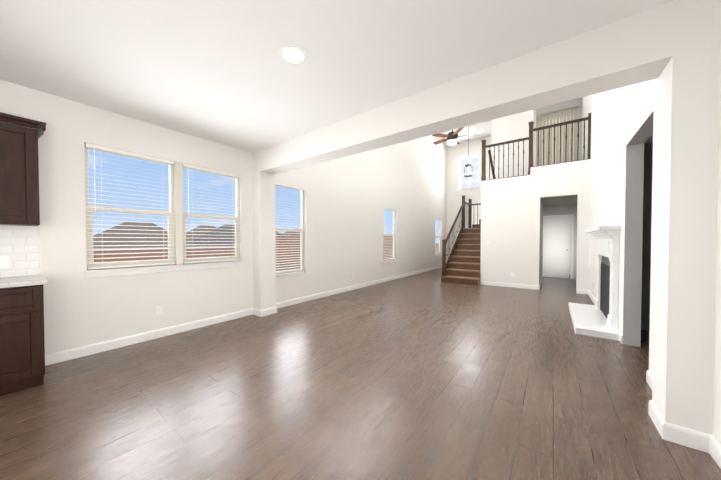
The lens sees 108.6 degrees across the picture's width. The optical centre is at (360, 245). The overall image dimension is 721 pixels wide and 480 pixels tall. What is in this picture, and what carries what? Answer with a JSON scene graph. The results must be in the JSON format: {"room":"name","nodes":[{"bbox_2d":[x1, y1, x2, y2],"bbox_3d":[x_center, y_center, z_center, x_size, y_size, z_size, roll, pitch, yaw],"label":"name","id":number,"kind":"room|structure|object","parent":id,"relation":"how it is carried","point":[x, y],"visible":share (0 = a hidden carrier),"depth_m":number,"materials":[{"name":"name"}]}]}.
{"room":"empty dining area","nodes":[
{"label":"empty dining area","id":0,"kind":"room"},
{"bbox_2d":[0,80,446,354],"bbox_3d":[-0.641,-1.796,6.120,0.150,5.900,16.100,1,1,36],"label":"wall","id":1,"kind":"structure","parent":0,"point":[347,199],"depth_m":3.79,"materials":[{"name":"white paint"}]},
{"bbox_2d":[0,112,39,225],"bbox_3d":[-3.236,-0.647,2.212,0.337,0.936,0.600,1,1,36],"label":"upper cabinet","id":2,"kind":"object","parent":1,"relation":"attached to","point":[19,183],"depth_m":2.27,"materials":[{"name":"brown wood"}]},
{"bbox_2d":[0,225,41,276],"bbox_3d":[-4.220,0.078,1.174,0.008,0.481,3.500,1,1,36],"label":"tile backsplash","id":3,"kind":"structure","parent":1,"relation":"attached to","point":[20,246],"depth_m":2.48,"materials":[{"name":"white tile"}]},
{"bbox_2d":[0,256,9,267],"bbox_3d":[-3.321,0.157,2.377,0.008,0.115,0.120,1,1,36],"label":"outlet","id":4,"kind":"object","parent":3,"relation":"attached to","point":[4,261],"visible":1,"depth_m":2.40,"materials":[{"name":"white plastic"}]},
{"bbox_2d":[155,306,161,315],"bbox_3d":[-2.615,0.851,3.359,0.008,0.115,0.075,1,1,36],"label":"outlet","id":5,"kind":"object","parent":1,"relation":"attached to","point":[158,310],"visible":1,"depth_m":3.35,"materials":[{"name":"white plastic"}]},
{"bbox_2d":[81,144,244,278],"bbox_3d":[-2.516,-0.390,3.569,0.175,1.485,1.850,1,1,36],"label":"double window","id":6,"kind":"structure","parent":1,"relation":"in","point":[177,212],"depth_m":3.52,"materials":[{"name":"beige plastic"}]},
{"bbox_2d":[85,143,240,268],"bbox_3d":[-2.498,-0.437,3.555,0.066,1.385,1.746,1,1,36],"label":"window blind","id":7,"kind":"object","parent":6,"relation":"attached to","point":[126,153],"visible":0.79,"depth_m":3.32,"materials":[{"name":"white plastic"}]},
{"bbox_2d":[275,185,308,280],"bbox_3d":[-1.410,-0.251,5.067,0.175,1.835,0.910,1,1,36],"label":"living room window","id":8,"kind":"structure","parent":1,"relation":"in","point":[289,276],"depth_m":5.27,"materials":[{"name":"beige plastic"}]},
{"bbox_2d":[275,182,305,275],"bbox_3d":[-1.393,-0.297,5.054,0.066,1.735,0.806,1,1,36],"label":"window blind","id":9,"kind":"object","parent":8,"relation":"attached to","point":[292,187],"visible":0.73,"depth_m":5.05,"materials":[{"name":"white plastic"}]},
{"bbox_2d":[383,208,397,264],"bbox_3d":[0.908,-0.289,8.203,0.175,1.785,0.930,1,1,36],"label":"living room window","id":10,"kind":"structure","parent":1,"relation":"in","point":[388,262],"depth_m":8.52,"materials":[{"name":"beige plastic"}]},
{"bbox_2d":[384,206,396,261],"bbox_3d":[0.925,-0.335,8.190,0.066,1.685,0.826,1,1,36],"label":"window blind","id":11,"kind":"object","parent":10,"relation":"attached to","point":[390,237],"visible":0.75,"depth_m":8.21,"materials":[{"name":"white plastic"}]},
{"bbox_2d":[435,219,441,257],"bbox_3d":[3.478,-0.322,11.681,0.175,1.735,0.980,1,1,36],"label":"window","id":12,"kind":"structure","parent":1,"relation":"in","point":[439,242],"depth_m":12.03,"materials":[{"name":"beige plastic"}]},
{"bbox_2d":[435,218,441,254],"bbox_3d":[3.496,-0.369,11.668,0.066,1.635,0.876,1,1,36],"label":"blind","id":13,"kind":"object","parent":12,"relation":"attached to","point":[438,239],"visible":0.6,"depth_m":11.61,"materials":[{"name":"white plastic"}]},
{"bbox_2d":[0,0,673,152],"bbox_3d":[-1.537,-1.552,0.562,5.020,0.120,5.790,1,1,36],"label":"ceiling","id":14,"kind":"structure","parent":0,"point":[223,72],"depth_m":2.02,"materials":[{"name":"white paint"}]},
{"bbox_2d":[280,45,306,63],"bbox_3d":[-0.536,-1.514,2.068,0.210,0.006,0.210,1,1,36],"label":"recessed light","id":15,"kind":"object","parent":14,"relation":"in","point":[292,54],"visible":1,"depth_m":2.06,"materials":[{"name":"white plastic"}]},
{"bbox_2d":[0,268,720,479],"bbox_3d":[2.375,1.251,3.942,7.650,0.120,16.100,1,1,36],"label":"floor","id":16,"kind":"structure","parent":0,"point":[428,375],"depth_m":2.04,"materials":[{"name":"brown wood"}]},
{"bbox_2d":[0,283,46,395],"bbox_3d":[-3.123,0.779,2.154,0.617,0.885,0.600,1,1,36],"label":"base cabinet","id":17,"kind":"object","parent":16,"relation":"on","point":[22,353],"depth_m":2.12,"materials":[{"name":"wood"}]},
{"bbox_2d":[0,275,46,286],"bbox_3d":[-3.967,0.339,0.992,0.632,0.033,3.500,1,1,36],"label":"countertop","id":18,"kind":"structure","parent":17,"relation":"on","point":[32,280],"depth_m":2.19,"materials":[{"name":"white stone"}]},
{"bbox_2d":[441,195,480,285],"bbox_3d":[4.084,-0.347,9.161,1.024,2.900,4.206,1,1,36],"label":"flight","id":19,"kind":"object","parent":16,"relation":"on","point":[461,265],"visible":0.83,"depth_m":8.27,"materials":[{"name":"brown wood"}]},
{"bbox_2d":[568,225,621,340],"bbox_3d":[3.607,0.463,4.075,0.438,1.452,1.780,1,1,36],"label":"fireplace","id":20,"kind":"object","parent":16,"relation":"on","point":[599,318],"visible":1,"depth_m":3.65,"materials":[{"name":"white"}]},
{"bbox_2d":[252,0,720,434],"bbox_3d":[0.270,-1.744,3.004,5.020,5.900,0.290,1,1,36],"label":"wall","id":21,"kind":"structure","parent":0,"point":[674,47],"depth_m":1.70,"materials":[{"name":"white paint"}]},
{"bbox_2d":[438,109,566,145],"bbox_3d":[4.236,-4.708,6.234,7.500,0.120,9.740,1,1,36],"label":"ceiling","id":22,"kind":"structure","parent":0,"point":[481,130],"depth_m":10.78,"materials":[{"name":"white paint"}]},
{"bbox_2d":[432,127,475,145],"bbox_3d":[2.153,-3.490,6.051,1.006,2.309,0.968,1,1,36],"label":"fan","id":23,"kind":"object","parent":22,"relation":"hanging from","point":[452,137],"visible":0.75,"depth_m":5.96,"materials":[{"name":"brown wood"}]},
{"bbox_2d":[464,126,471,177],"bbox_3d":[4.089,-3.653,9.806,0.240,2.109,0.240,1,1,36],"label":"pendant lantern","id":24,"kind":"object","parent":22,"relation":"hanging from","point":[468,165],"visible":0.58,"depth_m":9.79,"materials":[{"name":"brown metal"}]},
{"bbox_2d":[446,120,570,273],"bbox_3d":[7.175,-1.866,10.260,7.500,5.900,0.150,1,1,36],"label":"wall","id":25,"kind":"structure","parent":0,"point":[455,152],"depth_m":11.97,"materials":[{"name":"white paint"}]},
{"bbox_2d":[491,109,534,178],"bbox_3d":[4.661,-3.259,8.028,1.180,2.840,0.690,1,1,36],"label":"wall","id":26,"kind":"structure","parent":0,"point":[510,127],"depth_m":8.18,"materials":[{"name":"white paint"}]},
{"bbox_2d":[480,159,590,292],"bbox_3d":[4.436,-0.432,6.787,2.350,3.150,0.150,1,1,36],"label":"wall","id":27,"kind":"structure","parent":0,"point":[510,219],"depth_m":6.79,"materials":[{"name":"white paint"}]},
{"bbox_2d":[539,198,542,283],"bbox_3d":[5.449,-0.451,7.922,0.150,3.150,2.880,1,1,36],"label":"wall","id":28,"kind":"structure","parent":0,"point":[541,204],"depth_m":7.63,"materials":[{"name":"grey paint"}]},
{"bbox_2d":[536,97,581,165],"bbox_3d":[6.361,-3.359,8.349,1.170,2.650,0.150,1,1,36],"label":"wall","id":29,"kind":"structure","parent":0,"point":[573,102],"depth_m":8.19,"materials":[{"name":"grey paint"}]},
{"bbox_2d":[542,115,573,164],"bbox_3d":[6.378,-3.235,8.376,0.830,1.700,0.070,1,1,36],"label":"window","id":30,"kind":"structure","parent":29,"relation":"in","point":[562,143],"depth_m":8.23,"materials":[{"name":"beige plastic"}]},
{"bbox_2d":[539,104,578,165],"bbox_3d":[6.288,-3.307,8.252,0.990,1.990,0.085,1,1,36],"label":"vertical blind","id":31,"kind":"object","parent":30,"relation":"attached to","point":[547,146],"visible":0.67,"depth_m":8.24,"materials":[{"name":"beige"}]},
{"bbox_2d":[541,195,576,205],"bbox_3d":[5.851,-1.370,7.516,0.960,0.100,2.730,1,1,36],"label":"ceiling","id":32,"kind":"structure","parent":0,"point":[560,200],"depth_m":7.68,"materials":[{"name":"grey paint"}]},
{"bbox_2d":[543,204,576,278],"bbox_3d":[6.707,-0.464,8.690,0.960,3.150,0.150,1,1,36],"label":"wall","id":33,"kind":"structure","parent":0,"point":[567,209],"depth_m":8.48,"materials":[{"name":"grey paint"}]},
{"bbox_2d":[542,214,573,278],"bbox_3d":[6.571,0.052,8.742,0.960,2.115,0.110,1,1,36],"label":"door","id":34,"kind":"structure","parent":33,"relation":"attached to","point":[557,261],"depth_m":8.71,"materials":[{"name":"white wood"}]},
{"bbox_2d":[581,78,657,374],"bbox_3d":[5.141,-1.788,5.615,0.150,5.900,9.740,1,1,36],"label":"wall","id":35,"kind":"structure","parent":0,"point":[620,116],"depth_m":3.13,"materials":[{"name":"white paint"}]},
{"bbox_2d":[45,266,720,468],"bbox_3d":[1.378,1.125,4.678,4.870,0.108,15.800,1,1,36],"label":"baseboard","id":36,"kind":"structure","parent":35,"relation":"attached to","point":[697,440],"depth_m":3.07,"materials":[{"name":"white wood"}]},
{"bbox_2d":[641,143,652,330],"bbox_3d":[4.476,-0.099,3.330,1.530,2.600,0.150,1,1,36],"label":"wall","id":37,"kind":"structure","parent":0,"point":[646,240],"depth_m":3.60,"materials":[{"name":"grey paint"}]},
{"bbox_2d":[644,134,652,143],"bbox_3d":[3.607,-1.429,2.116,1.550,0.100,2.800,1,1,36],"label":"ceiling","id":38,"kind":"structure","parent":0,"point":[649,140],"depth_m":3.47,"materials":[{"name":"white paint"}]},
{"bbox_2d":[712,80,720,444],"bbox_3d":[0.421,-0.148,-0.862,0.150,2.840,5.790,1,1,36],"label":"wall","id":39,"kind":"structure","parent":0,"point":[716,429],"depth_m":1.49,"materials":[{"name":"white paint"}]},
{"label":"outside","id":40,"kind":"structure","parent":0,"visible":0},
{"bbox_3d":[-40.172,0.628,66.847,135.540,0.100,240.000,1,1,36],"label":"ground","id":41,"kind":"structure","parent":40,"visible":0},
{"bbox_2d":[93,222,200,250],"bbox_3d":[-41.053,-1.147,47.569,13.940,6.200,15.940,1,1,36],"label":"house","id":42,"kind":"structure","parent":41,"relation":"on","point":[137,227],"depth_m":44.19,"materials":[{"name":"grey"}]},
{"bbox_2d":[186,225,215,240],"bbox_3d":[-53.553,-3.270,90.353,14.940,7.200,17.940,1,1,36],"label":"house","id":43,"kind":"structure","parent":41,"relation":"on","point":[189,238],"depth_m":85.97,"materials":[{"name":"grey"}]},
{"bbox_2d":[191,225,234,248],"bbox_3d":[-31.560,-1.606,62.931,13.940,6.600,15.940,1,1,36],"label":"house","id":44,"kind":"structure","parent":41,"relation":"on","point":[218,232],"depth_m":57.98,"materials":[{"name":"grey"}]},
{"bbox_2d":[94,235,438,271],"bbox_3d":[1.113,0.568,17.708,10.365,2.180,110.055,1,1,36],"label":"fence","id":45,"kind":"object","parent":41,"relation":"on","point":[209,250],"visible":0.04,"depth_m":12.86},
{"bbox_2d":[277,232,300,236],"bbox_3d":[-18.449,-1.621,75.625,13.940,6.200,15.940,1,1,36],"label":"house","id":46,"kind":"structure","parent":41,"relation":"on","point":[292,235],"depth_m":72.13,"materials":[{"name":"grey"}]},
{"bbox_3d":[5.608,-1.812,8.223,2.200,0.440,3.590,1,1,36],"label":"floor","id":47,"kind":"structure","parent":0,"visible":0},
{"bbox_2d":[481,113,590,180],"bbox_3d":[4.432,-2.507,6.755,2.353,1.378,0.112,1,1,36],"label":"balcony railing","id":48,"kind":"object","parent":47,"relation":"on","point":[529,138],"visible":0.9,"depth_m":6.68,"materials":[{"name":"brown wood"}]},
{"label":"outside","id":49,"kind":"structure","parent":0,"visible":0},
{"bbox_2d":[457,155,478,190],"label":"window","id":50,"kind":"structure","parent":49,"point":[470,184],"depth_m":12.50,"materials":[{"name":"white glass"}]}
]}

